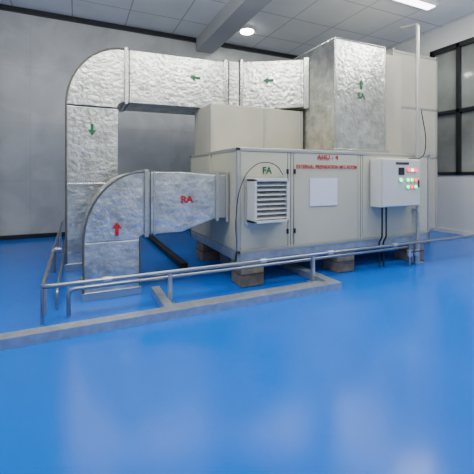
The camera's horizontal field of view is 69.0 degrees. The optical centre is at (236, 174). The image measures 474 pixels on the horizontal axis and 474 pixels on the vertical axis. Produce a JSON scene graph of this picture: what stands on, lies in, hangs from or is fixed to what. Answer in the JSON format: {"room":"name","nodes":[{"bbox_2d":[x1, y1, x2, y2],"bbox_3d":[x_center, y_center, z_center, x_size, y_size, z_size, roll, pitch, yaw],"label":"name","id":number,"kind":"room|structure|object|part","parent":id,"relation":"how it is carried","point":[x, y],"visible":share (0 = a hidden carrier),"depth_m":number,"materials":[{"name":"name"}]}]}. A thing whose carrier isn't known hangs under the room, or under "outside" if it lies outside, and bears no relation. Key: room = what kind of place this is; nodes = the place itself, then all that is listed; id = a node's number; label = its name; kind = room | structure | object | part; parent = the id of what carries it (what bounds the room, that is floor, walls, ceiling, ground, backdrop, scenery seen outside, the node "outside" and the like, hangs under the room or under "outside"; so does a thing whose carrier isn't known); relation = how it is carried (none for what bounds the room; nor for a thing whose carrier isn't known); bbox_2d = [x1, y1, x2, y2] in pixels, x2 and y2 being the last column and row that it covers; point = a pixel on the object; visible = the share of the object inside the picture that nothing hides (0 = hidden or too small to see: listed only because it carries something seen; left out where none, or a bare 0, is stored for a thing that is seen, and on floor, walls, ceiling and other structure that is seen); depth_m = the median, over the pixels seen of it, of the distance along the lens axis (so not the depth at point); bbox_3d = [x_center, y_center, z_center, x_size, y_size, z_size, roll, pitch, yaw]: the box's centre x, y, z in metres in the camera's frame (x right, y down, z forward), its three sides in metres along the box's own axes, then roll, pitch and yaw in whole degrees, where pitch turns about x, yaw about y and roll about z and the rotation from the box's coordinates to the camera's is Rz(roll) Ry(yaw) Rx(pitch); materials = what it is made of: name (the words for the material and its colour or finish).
{"room":"plant room","nodes":[
{"label":"plant room","id":0,"kind":"room"},
{"bbox_2d":[0,10,291,235],"bbox_3d":[-1.492,-0.968,7.774,10.240,4.336,0.160,0,0,-25],"label":"wall","id":1,"kind":"structure","parent":0,"point":[39,56],"depth_m":6.71,"materials":[{"name":"paint"}]},
{"bbox_2d":[0,232,64,239],"bbox_3d":[-1.450,1.160,7.684,10.240,0.080,0.040,0,0,-25],"label":"baseboard","id":2,"kind":"structure","parent":1,"relation":"attached to","point":[38,235],"depth_m":6.52,"materials":[{"name":"black"}]},
{"bbox_2d":[0,4,297,58],"bbox_3d":[-1.448,-3.088,7.680,10.240,0.096,0.048,0,0,-25],"label":"trim","id":3,"kind":"structure","parent":1,"relation":"attached to","point":[3,7],"depth_m":7.21,"materials":[{"name":"black"}]},
{"bbox_2d":[0,229,473,473],"bbox_3d":[0.563,1.280,3.348,10.560,0.160,9.920,0,0,-25],"label":"floor","id":4,"kind":"structure","parent":0,"point":[374,374],"depth_m":2.08,"materials":[{"name":"blue paint"}]},
{"bbox_2d":[81,169,228,302],"bbox_3d":[-0.914,0.572,3.845,1.500,1.256,0.688,0,0,-25],"label":"air duct","id":5,"kind":"object","parent":4,"relation":"on","point":[128,207],"visible":0.98,"depth_m":3.47,"materials":[{"name":"metal"}]},
{"bbox_2d":[146,234,187,268],"bbox_3d":[-1.352,1.164,5.877,0.096,0.072,3.240,0,0,-25],"label":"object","id":6,"kind":"object","parent":4,"relation":"on","point":[168,252],"visible":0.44,"depth_m":5.04,"materials":[{"name":"black rubber"}]},
{"bbox_2d":[0,260,341,349],"bbox_3d":[-1.071,1.164,3.220,4.288,0.072,1.096,0,0,-25],"label":"curb","id":7,"kind":"object","parent":4,"relation":"on","point":[322,283],"visible":0.96,"depth_m":2.93,"materials":[{"name":"concrete"}]},
{"bbox_2d":[65,37,400,271],"bbox_3d":[0.080,-0.320,5.117,4.970,3.040,1.626,0,0,-11],"label":"air duct","id":8,"kind":"object","parent":4,"relation":"on","point":[347,92],"visible":0.83,"depth_m":4.73,"materials":[{"name":"metal"}]},
{"bbox_2d":[40,221,473,324],"bbox_3d":[0.827,1.016,6.152,7.240,0.368,4.256,0,0,-25],"label":"pipe rail","id":9,"kind":"object","parent":4,"relation":"on","point":[412,254],"visible":0.97,"depth_m":3.45,"materials":[{"name":"silver metal"}]},
{"bbox_3d":[-1.657,1.056,2.971,0.032,0.288,0.032,0,0,-25],"label":"post","id":10,"kind":"part","parent":9,"relation":"part of","materials":[{"name":"metal"}]},
{"bbox_3d":[-2.991,1.056,5.844,0.032,0.288,0.032,0,0,-25],"label":"post","id":11,"kind":"part","parent":9,"relation":"part of","materials":[{"name":"metal"}]},
{"bbox_3d":[-0.620,1.056,3.187,0.032,0.288,0.040,0,0,-25],"label":"post","id":12,"kind":"part","parent":9,"relation":"part of","materials":[{"name":"metal"}]},
{"bbox_3d":[0.850,1.056,3.869,0.032,0.288,0.040,0,0,-25],"label":"post","id":13,"kind":"part","parent":9,"relation":"part of","materials":[{"name":"metal"}]},
{"bbox_2d":[190,103,429,287],"bbox_3d":[1.040,0.124,5.047,3.048,2.152,1.704,0,0,-25],"label":"air handling unit","id":14,"kind":"object","parent":4,"relation":"on","point":[330,208],"visible":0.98,"depth_m":4.27,"materials":[{"name":"grey metal"}]},
{"bbox_3d":[-0.501,0.274,4.801,0.034,1.060,0.804,0,0,-25],"label":"panel","id":15,"kind":"part","parent":14,"relation":"part of","materials":[{"name":"beige metal"}]},
{"bbox_3d":[-0.333,-0.624,4.564,0.040,0.656,0.016,0,0,-25],"label":"plenum post","id":16,"kind":"part","parent":14,"relation":"part of","materials":[{"name":"beige metal"}]},
{"bbox_3d":[-0.331,-0.276,4.428,0.040,0.040,1.672,0,0,-25],"label":"rail","id":17,"kind":"part","parent":14,"relation":"part of","materials":[{"name":"silver metal"}]},
{"bbox_3d":[-0.331,0.824,4.428,0.040,0.040,1.672,0,0,-25],"label":"rail","id":18,"kind":"part","parent":14,"relation":"part of","materials":[{"name":"silver metal"}]},
{"bbox_3d":[-0.149,0.274,4.043,0.034,1.060,0.732,0,0,-25],"label":"panel","id":19,"kind":"part","parent":14,"relation":"part of","materials":[{"name":"beige metal"}]},
{"bbox_3d":[0.012,0.274,3.688,0.040,1.140,0.040,0,0,-25],"label":"corner post","id":20,"kind":"part","parent":14,"relation":"part of","materials":[{"name":"silver metal"}]},
{"bbox_2d":[235,162,288,247],"bbox_3d":[0.278,0.309,3.687,0.615,0.903,0.182,0,0,-25],"label":"louver","id":21,"kind":"object","parent":14,"relation":"attached to","point":[266,198],"visible":1,"depth_m":3.67,"materials":[{"name":"grey metal"}]},
{"bbox_3d":[0.301,0.272,3.788,0.368,0.408,0.016,0,0,-25],"label":"plate","id":22,"kind":"part","parent":21,"relation":"part of","materials":[{"name":"grey metal"}]},
{"bbox_3d":[0.301,0.274,3.826,0.592,1.060,0.034,0,0,-25],"label":"panel","id":23,"kind":"part","parent":14,"relation":"part of","materials":[{"name":"beige metal"}]},
{"bbox_3d":[0.393,-0.624,4.901,0.040,0.656,0.016,0,0,-25],"label":"plenum post","id":24,"kind":"part","parent":14,"relation":"part of","materials":[{"name":"silver metal"}]},
{"bbox_3d":[0.966,-0.624,5.167,0.040,0.656,0.016,0,0,-25],"label":"plenum post","id":25,"kind":"part","parent":14,"relation":"part of","materials":[{"name":"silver metal"}]},
{"bbox_3d":[1.089,0.274,4.191,0.968,1.060,0.034,0,0,-25],"label":"panel","id":26,"kind":"part","parent":14,"relation":"part of","materials":[{"name":"beige metal"}]},
{"bbox_3d":[1.377,-0.276,4.321,3.048,0.040,0.040,0,0,-25],"label":"rail","id":27,"kind":"part","parent":14,"relation":"part of","materials":[{"name":"silver metal"}]},
{"bbox_3d":[1.377,0.824,4.321,3.048,0.040,0.040,0,0,-25],"label":"rail","id":28,"kind":"part","parent":14,"relation":"part of","materials":[{"name":"silver metal"}]},
{"bbox_3d":[2.163,0.274,4.690,1.224,1.060,0.034,0,0,-25],"label":"panel","id":29,"kind":"part","parent":14,"relation":"part of","materials":[{"name":"beige metal"}]},
{"bbox_2d":[370,158,419,266],"bbox_3d":[2.076,0.488,4.495,0.688,1.393,0.226,0,0,-25],"label":"control panel","id":30,"kind":"object","parent":14,"relation":"attached to","point":[393,182],"visible":1,"depth_m":4.39,"materials":[{"name":"grey metal"}]},
{"bbox_3d":[2.110,0.100,4.423,0.669,0.597,0.022,0,0,-25],"label":"door","id":31,"kind":"part","parent":30,"relation":"part of","materials":[{"name":"grey metal"}]},
{"bbox_3d":[2.741,0.274,4.955,0.040,1.140,0.040,0,0,-25],"label":"corner post","id":32,"kind":"part","parent":14,"relation":"part of","materials":[{"name":"silver metal"}]},
{"bbox_2d":[386,48,436,244],"bbox_3d":[2.743,-0.424,6.384,1.077,3.248,1.288,0,0,-25],"label":"cabinet","id":33,"kind":"object","parent":4,"relation":"on","point":[428,65],"visible":0.34,"depth_m":5.88,"materials":[{"name":"beige metal"}]},
{"bbox_3d":[3.006,-2.012,5.818,1.072,0.040,0.040,0,0,-25],"label":"rail","id":34,"kind":"part","parent":33,"relation":"part of","materials":[{"name":"silver metal"}]},
{"bbox_3d":[3.006,-1.124,5.818,1.072,0.040,0.040,0,0,-25],"label":"rail","id":35,"kind":"part","parent":33,"relation":"part of","materials":[{"name":"silver metal"}]},
{"bbox_3d":[3.474,-0.562,6.036,0.045,2.972,0.040,0,0,-25],"label":"post","id":36,"kind":"part","parent":33,"relation":"part of","materials":[{"name":"beige metal"}]},
{"bbox_2d":[400,23,425,262],"bbox_3d":[2.373,-0.469,4.783,0.336,3.337,0.371,0,0,-25],"label":"pole","id":37,"kind":"object","parent":4,"relation":"on","point":[417,209],"visible":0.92,"depth_m":4.72,"materials":[{"name":"silver metal"}]},
{"bbox_2d":[0,0,473,55],"bbox_3d":[0.563,-3.216,3.348,10.560,0.160,9.920,0,0,-25],"label":"ceiling","id":38,"kind":"structure","parent":0,"point":[293,27],"depth_m":6.83,"materials":[{"name":"tile"}]},
{"bbox_2d":[196,0,271,52],"bbox_3d":[1.262,-2.988,3.646,0.400,0.296,9.552,0,0,-25],"label":"ceiling beam","id":39,"kind":"structure","parent":38,"relation":"attached to","point":[235,14],"depth_m":6.55,"materials":[{"name":"grey metal"}]},
{"bbox_2d":[240,26,253,34],"bbox_3d":[0.216,-3.102,7.421,0.320,0.067,0.320,0,0,-25],"label":"ceiling lamp","id":40,"kind":"object","parent":38,"relation":"attached to","point":[245,30],"visible":0.97,"depth_m":7.33,"materials":[{"name":"white"}]},
{"bbox_2d":[241,29,252,34],"bbox_3d":[0.216,-3.080,7.421,0.272,0.024,0.272,0,0,-25],"label":"diffuser","id":41,"kind":"object","parent":40,"relation":"attached to","point":[243,31],"depth_m":7.38,"materials":[{"name":"white"}]},
{"bbox_2d":[392,0,437,10],"bbox_3d":[3.169,-3.112,6.189,1.024,0.047,0.224,0,0,-25],"label":"led panel light","id":42,"kind":"object","parent":38,"relation":"attached to","point":[426,5],"visible":1,"depth_m":6.23,"materials":[{"name":"white plastic"}]},
{"bbox_2d":[386,15,473,54],"bbox_3d":[5.279,-2.916,5.537,0.160,0.440,9.600,0,0,-25],"label":"wall","id":43,"kind":"structure","parent":0,"point":[463,29],"depth_m":7.32,"materials":[{"name":"white paint"}]},
{"bbox_2d":[431,37,473,174],"bbox_3d":[4.904,-1.348,6.223,0.104,2.696,3.000,0,0,-25],"label":"window","id":44,"kind":"structure","parent":43,"relation":"in","point":[468,41],"depth_m":7.09,"materials":[{"name":"black"}]},
{"bbox_3d":[4.936,-1.348,6.238,0.016,2.664,2.968,0,0,-25],"label":"pane","id":45,"kind":"part","parent":44,"relation":"part of","materials":[{"name":"glass"}]},
{"bbox_3d":[4.528,-1.348,7.032,0.104,2.696,0.064,0,0,-25],"label":"mullion","id":46,"kind":"part","parent":44,"relation":"part of","materials":[{"name":"black metal"}]},
{"bbox_2d":[437,175,473,231],"bbox_3d":[5.279,0.600,5.537,0.160,1.200,9.600,0,0,-25],"label":"wall","id":47,"kind":"structure","parent":0,"point":[455,193],"depth_m":7.07,"materials":[{"name":"white paint"}]},
{"bbox_2d":[430,227,473,234],"bbox_3d":[5.201,1.160,5.479,0.032,0.080,9.560,0,0,-25],"label":"baseboard","id":48,"kind":"structure","parent":47,"relation":"attached to","point":[447,230],"depth_m":7.09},
{"bbox_2d":[437,172,473,174],"bbox_3d":[4.904,-0.032,6.223,0.104,0.064,3.000,0,0,-25],"label":"frame","id":49,"kind":"object","parent":47,"relation":"on","point":[438,173],"visible":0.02,"depth_m":7.05,"materials":[{"name":"black metal"}]},
{"bbox_3d":[5.522,-1.348,4.892,0.104,2.696,0.064,0,0,-25],"label":"mullion","id":50,"kind":"object","parent":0,"visible":0},
{"bbox_2d":[437,106,473,115],"bbox_3d":[4.904,-1.312,6.223,0.104,0.064,3.000,0,0,-25],"label":"transom","id":51,"kind":"object","parent":50,"relation":"attached to","point":[471,107],"depth_m":7.07,"materials":[{"name":"black metal"}]}
]}

